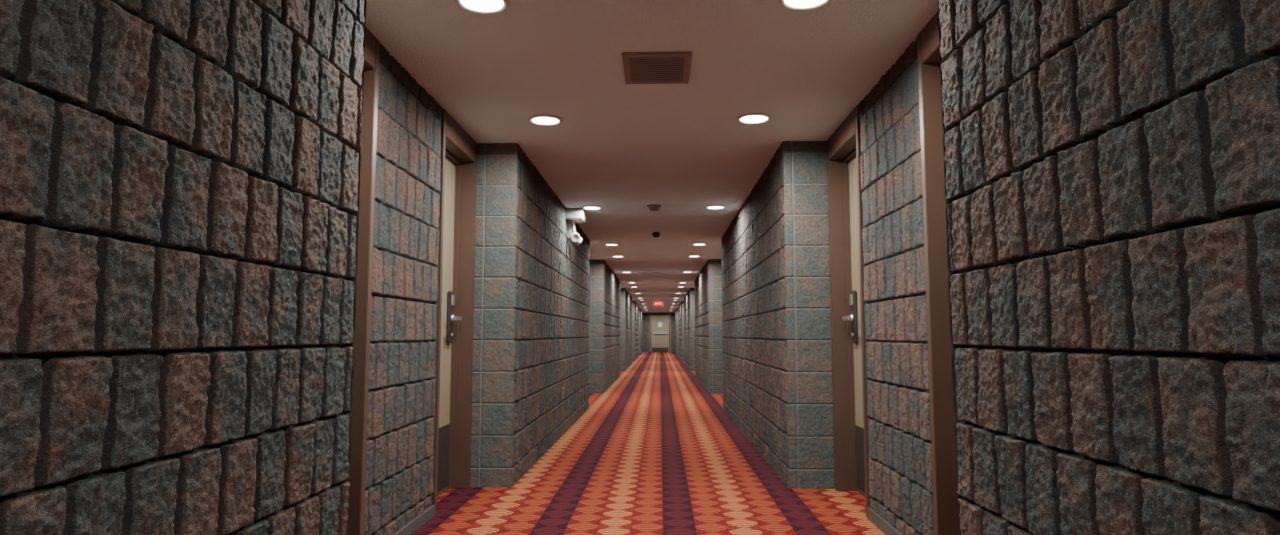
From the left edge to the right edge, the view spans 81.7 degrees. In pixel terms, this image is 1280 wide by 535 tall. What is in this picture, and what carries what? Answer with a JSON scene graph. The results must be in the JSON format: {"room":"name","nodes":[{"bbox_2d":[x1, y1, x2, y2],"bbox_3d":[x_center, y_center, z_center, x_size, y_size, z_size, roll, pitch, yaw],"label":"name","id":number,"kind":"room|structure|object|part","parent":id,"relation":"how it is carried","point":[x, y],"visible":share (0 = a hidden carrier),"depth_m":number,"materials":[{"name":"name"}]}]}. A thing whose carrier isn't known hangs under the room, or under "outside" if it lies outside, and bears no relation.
{"room":"hotel corridor","nodes":[
{"label":"hotel corridor","id":0,"kind":"room"},
{"bbox_2d":[0,0,642,534],"bbox_3d":[-0.633,1.555,18.710,0.533,2.200,45.501,0,-5,1],"label":"wall","id":1,"kind":"structure","parent":0,"point":[180,179],"depth_m":1.64,"materials":[{"name":"grey stone"}]},
{"bbox_2d":[348,38,379,534],"bbox_3d":[-1.197,0.127,3.041,0.173,2.200,0.045,0,-5,2],"label":"door frame","id":2,"kind":"structure","parent":1,"relation":"attached to","point":[357,478],"depth_m":3.02,"materials":[{"name":"brown paint"}]},
{"bbox_2d":[364,26,375,68],"bbox_3d":[-1.207,-0.933,2.767,0.173,0.140,0.693,0,-5,2],"label":"header","id":3,"kind":"object","parent":1,"relation":"attached to","point":[370,39],"visible":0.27,"depth_m":3.05,"materials":[{"name":"brown paint"}]},
{"bbox_2d":[394,505,434,534],"bbox_3d":[-1.099,1.237,3.433,0.012,0.060,0.936,0,-5,2],"label":"baseboard","id":4,"kind":"structure","parent":1,"relation":"attached to","point":[411,527],"depth_m":3.63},
{"bbox_2d":[432,108,445,514],"bbox_3d":[-1.170,0.216,4.024,0.173,2.200,0.045,0,-5,2],"label":"door frame","id":5,"kind":"structure","parent":1,"relation":"attached to","point":[435,447],"depth_m":4.01,"materials":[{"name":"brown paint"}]},
{"bbox_2d":[437,156,455,494],"bbox_3d":[-1.220,0.315,4.367,0.045,2.049,0.649,0,-5,2],"label":"leaf","id":6,"kind":"object","parent":1,"relation":"attached to","point":[450,167],"visible":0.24,"depth_m":4.56,"materials":[{"name":"beige paint"}]},
{"bbox_2d":[437,424,449,493],"bbox_3d":[-1.196,1.134,4.291,0.003,0.380,0.613,0,-5,2],"label":"kick plate","id":7,"kind":"object","parent":6,"relation":"attached to","point":[444,431],"visible":0.36,"depth_m":4.48,"materials":[{"name":"brown metal"}]},
{"bbox_2d":[446,291,453,342],"bbox_3d":[-1.179,0.308,4.593,0.022,0.320,0.072,0,-5,2],"label":"escutcheon","id":8,"kind":"object","parent":6,"relation":"attached to","point":[449,339],"visible":0.95,"depth_m":4.56,"materials":[{"name":"metal"}]},
{"bbox_2d":[451,294,454,305],"bbox_3d":[-1.162,0.204,4.603,0.012,0.070,0.052,0,-5,2],"label":"card reader","id":9,"kind":"object","parent":8,"relation":"attached to","point":[452,295],"visible":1,"depth_m":4.58,"materials":[{"name":"metal"}]},
{"bbox_2d":[453,316,461,320],"bbox_3d":[-1.120,0.313,4.538,0.022,0.028,0.134,0,-5,2],"label":"lever","id":10,"kind":"object","parent":8,"relation":"attached to","point":[456,318],"depth_m":4.50,"materials":[{"name":"metal"}]},
{"bbox_2d":[445,149,460,163],"bbox_3d":[-1.179,-0.701,4.458,0.034,0.015,0.623,0,-5,2],"label":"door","id":11,"kind":"structure","parent":1,"relation":"in","point":[448,154],"depth_m":4.60,"materials":[{"name":"brown paint"}]},
{"bbox_2d":[448,162,461,488],"bbox_3d":[-1.170,0.347,4.683,0.034,2.060,0.015,0,-5,2],"label":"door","id":12,"kind":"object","parent":1,"relation":"attached to","point":[453,389],"visible":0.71,"depth_m":4.67,"materials":[{"name":"brown paint"}]},
{"bbox_2d":[446,111,474,161],"bbox_3d":[-1.161,-0.778,4.465,0.173,0.140,0.653,0,-5,2],"label":"header","id":13,"kind":"object","parent":1,"relation":"attached to","point":[459,143],"visible":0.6,"depth_m":4.45,"materials":[{"name":"brown paint"}]},
{"bbox_2d":[454,142,476,488],"bbox_3d":[-1.151,0.280,4.718,0.173,2.200,0.045,0,-5,2],"label":"door frame","id":14,"kind":"structure","parent":1,"relation":"attached to","point":[468,169],"depth_m":4.69,"materials":[{"name":"brown paint"}]},
{"bbox_2d":[566,208,585,244],"bbox_3d":[-0.646,-0.406,7.438,0.170,0.335,0.300,0,-5,2],"label":"emergency light","id":15,"kind":"object","parent":1,"relation":"attached to","point":[573,215],"visible":1,"depth_m":7.33,"materials":[{"name":"white plastic"}]},
{"bbox_2d":[411,352,885,534],"bbox_3d":[0.507,2.698,18.575,3.800,0.100,45.700,0,-5,2],"label":"floor","id":16,"kind":"structure","parent":0,"point":[655,452],"depth_m":4.72,"materials":[{"name":"carpet"}]},
{"bbox_2d":[365,0,937,312],"bbox_3d":[0.507,0.407,18.784,3.800,0.100,45.700,0,-5,2],"label":"ceiling","id":17,"kind":"structure","parent":0,"point":[621,148],"depth_m":3.80,"materials":[{"name":"paint"}]},
{"bbox_2d":[455,0,509,14],"bbox_3d":[-0.593,-0.996,2.779,0.204,0.012,0.204,0,-5,2],"label":"recessed light","id":18,"kind":"object","parent":17,"relation":"in","point":[483,7],"visible":1,"depth_m":2.80,"materials":[{"name":"white plastic"}]},
{"bbox_2d":[528,114,562,125],"bbox_3d":[-0.551,-0.856,4.312,0.204,0.012,0.204,0,-5,2],"label":"recessed light","id":19,"kind":"object","parent":17,"relation":"in","point":[540,120],"visible":1,"depth_m":4.30,"materials":[{"name":"white plastic"}]},
{"bbox_2d":[582,206,602,209],"bbox_3d":[-0.470,-0.585,7.279,0.204,0.012,0.204,0,-5,2],"label":"recessed light","id":20,"kind":"object","parent":17,"relation":"in","point":[583,207],"visible":1,"depth_m":7.26,"materials":[{"name":"white plastic"}]},
{"bbox_2d":[604,243,618,245],"bbox_3d":[-0.390,-0.315,10.245,0.204,0.012,0.204,0,-5,2],"label":"recessed light","id":21,"kind":"object","parent":17,"relation":"in","point":[609,244],"visible":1,"depth_m":10.21,"materials":[{"name":"white plastic"}]},
{"bbox_2d":[647,204,660,210],"bbox_3d":[0.137,-0.575,7.181,0.140,0.050,0.140,0,-5,2],"label":"smoke detector","id":22,"kind":"object","parent":17,"relation":"attached to","point":[653,207],"visible":1,"depth_m":7.14,"materials":[{"name":"plastic"}]},
{"bbox_2d":[652,232,659,237],"bbox_3d":[0.199,-0.397,9.071,0.100,0.062,0.100,0,-5,2],"label":"smoke detector","id":23,"kind":"object","parent":17,"relation":"attached to","point":[655,234],"visible":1,"depth_m":9.04,"materials":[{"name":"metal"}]},
{"bbox_2d":[622,52,691,83],"bbox_3d":[0.079,-0.932,3.473,0.310,0.012,0.390,0,-5,2],"label":"ceiling vent","id":24,"kind":"object","parent":17,"relation":"attached to","point":[639,67],"depth_m":3.45,"materials":[{"name":"brown metal"}]},
{"bbox_2d":[653,301,662,305],"bbox_3d":[0.670,1.305,26.981,0.360,0.200,0.068,0,-5,2],"label":"exit sign","id":25,"kind":"object","parent":17,"relation":"hanging from","point":[655,303],"visible":1,"depth_m":26.95,"materials":[{"name":"red plastic"}]},
{"bbox_2d":[692,243,706,245],"bbox_3d":[0.820,-0.318,10.213,0.204,0.012,0.204,0,-5,2],"label":"recessed light","id":26,"kind":"object","parent":17,"relation":"in","point":[694,244],"visible":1,"depth_m":10.20,"materials":[{"name":"white plastic"}]},
{"bbox_2d":[705,205,725,209],"bbox_3d":[0.739,-0.588,7.246,0.204,0.012,0.204,0,-5,2],"label":"recessed light","id":27,"kind":"object","parent":17,"relation":"in","point":[711,207],"visible":1,"depth_m":7.24,"materials":[{"name":"white plastic"}]},
{"bbox_2d":[736,113,771,124],"bbox_3d":[0.658,-0.859,4.279,0.204,0.012,0.204,0,-5,2],"label":"recessed light","id":28,"kind":"object","parent":17,"relation":"in","point":[749,118],"visible":1,"depth_m":4.26,"materials":[{"name":"white plastic"}]},
{"bbox_2d":[778,0,831,10],"bbox_3d":[0.617,-0.999,2.746,0.204,0.012,0.204,0,-5,2],"label":"recessed light","id":29,"kind":"object","parent":17,"relation":"in","point":[794,5],"visible":1,"depth_m":2.79,"materials":[{"name":"white plastic"}]},
{"bbox_2d":[643,313,674,351],"bbox_3d":[1.123,3.620,41.352,3.200,2.200,0.072,0,-5,2],"label":"wall","id":30,"kind":"structure","parent":0,"point":[646,316],"depth_m":41.34,"materials":[{"name":"beige paint"}]},
{"bbox_2d":[650,314,669,351],"bbox_3d":[1.121,3.653,41.279,1.120,2.120,0.110,0,-5,2],"label":"end door","id":31,"kind":"structure","parent":30,"relation":"in","point":[659,323],"depth_m":41.29,"materials":[{"name":"brown paint"}]},
{"bbox_3d":[1.122,4.576,41.208,0.920,0.230,0.004,0,-5,2],"label":"kick plate","id":32,"kind":"part","parent":31,"relation":"part of","materials":[{"name":"grey metal"}]},
{"bbox_2d":[842,316,850,320],"bbox_3d":[1.250,0.308,4.474,0.022,0.028,0.134,0,-5,2],"label":"lever","id":33,"kind":"object","parent":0,"point":[845,318],"depth_m":4.44,"materials":[{"name":"metal"}]},
{"bbox_2d":[675,0,1279,534],"bbox_3d":[1.526,1.550,18.652,0.532,2.200,45.501,0,-5,2],"label":"wall","id":34,"kind":"structure","parent":0,"point":[1112,167],"depth_m":1.51,"materials":[{"name":"grey stone"}]},
{"bbox_2d":[828,108,855,159],"bbox_3d":[1.280,-0.784,4.399,0.173,0.140,0.653,0,-5,2],"label":"header","id":35,"kind":"object","parent":34,"relation":"attached to","point":[842,141],"visible":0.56,"depth_m":4.40,"materials":[{"name":"brown paint"}]},
{"bbox_2d":[827,140,857,490],"bbox_3d":[1.290,0.274,4.653,0.173,2.200,0.045,0,-5,2],"label":"door frame","id":36,"kind":"structure","parent":34,"relation":"attached to","point":[842,477],"depth_m":4.62,"materials":[{"name":"brown paint"}]},
{"bbox_2d":[843,148,855,161],"bbox_3d":[1.299,-0.707,4.391,0.034,0.015,0.623,0,-5,2],"label":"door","id":37,"kind":"structure","parent":34,"relation":"in","point":[851,154],"depth_m":4.57,"materials":[{"name":"brown paint"}]},
{"bbox_2d":[843,162,856,490],"bbox_3d":[1.308,0.341,4.616,0.034,2.060,0.015,0,-5,2],"label":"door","id":38,"kind":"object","parent":34,"relation":"attached to","point":[850,355],"visible":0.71,"depth_m":4.60,"materials":[{"name":"brown paint"}]},
{"bbox_2d":[849,155,864,494],"bbox_3d":[1.339,0.309,4.298,0.045,2.049,0.649,0,-5,2],"label":"leaf","id":39,"kind":"object","parent":34,"relation":"attached to","point":[857,350],"visible":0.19,"depth_m":4.53,"materials":[{"name":"beige paint"}]},
{"bbox_2d":[851,291,857,342],"bbox_3d":[1.311,0.302,4.526,0.022,0.320,0.072,0,-5,2],"label":"escutcheon","id":40,"kind":"object","parent":39,"relation":"attached to","point":[854,324],"visible":0.94,"depth_m":4.50,"materials":[{"name":"metal"}]},
{"bbox_2d":[849,294,852,305],"bbox_3d":[1.294,0.198,4.536,0.012,0.070,0.052,0,-5,2],"label":"card reader","id":41,"kind":"object","parent":40,"relation":"attached to","point":[850,295],"visible":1,"depth_m":4.53,"materials":[{"name":"metal"}]},
{"bbox_2d":[855,425,864,493],"bbox_3d":[1.315,1.128,4.223,0.003,0.380,0.613,0,-5,2],"label":"kick plate","id":42,"kind":"object","parent":39,"relation":"attached to","point":[860,461],"visible":0.36,"depth_m":4.43,"materials":[{"name":"brown metal"}]},
{"bbox_2d":[855,105,870,517],"bbox_3d":[1.271,0.210,3.958,0.173,2.200,0.045,0,-5,2],"label":"door frame","id":43,"kind":"structure","parent":34,"relation":"attached to","point":[859,197],"depth_m":3.95,"materials":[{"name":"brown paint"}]},
{"bbox_2d":[868,507,901,534],"bbox_3d":[1.173,1.231,3.372,0.012,0.060,0.936,0,-5,2],"label":"baseboard","id":44,"kind":"structure","parent":34,"relation":"attached to","point":[885,527],"depth_m":3.60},
{"bbox_2d":[921,12,940,63],"bbox_3d":[1.232,-0.946,2.617,0.173,0.140,0.863,0,-5,2],"label":"header","id":45,"kind":"object","parent":34,"relation":"attached to","point":[930,47],"visible":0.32,"depth_m":2.95,"materials":[{"name":"brown paint"}]},
{"bbox_2d":[917,32,957,534],"bbox_3d":[1.244,0.121,2.975,0.173,2.200,0.045,0,-5,2],"label":"door frame","id":46,"kind":"structure","parent":34,"relation":"attached to","point":[942,419],"depth_m":2.96,"materials":[{"name":"brown paint"}]}
]}

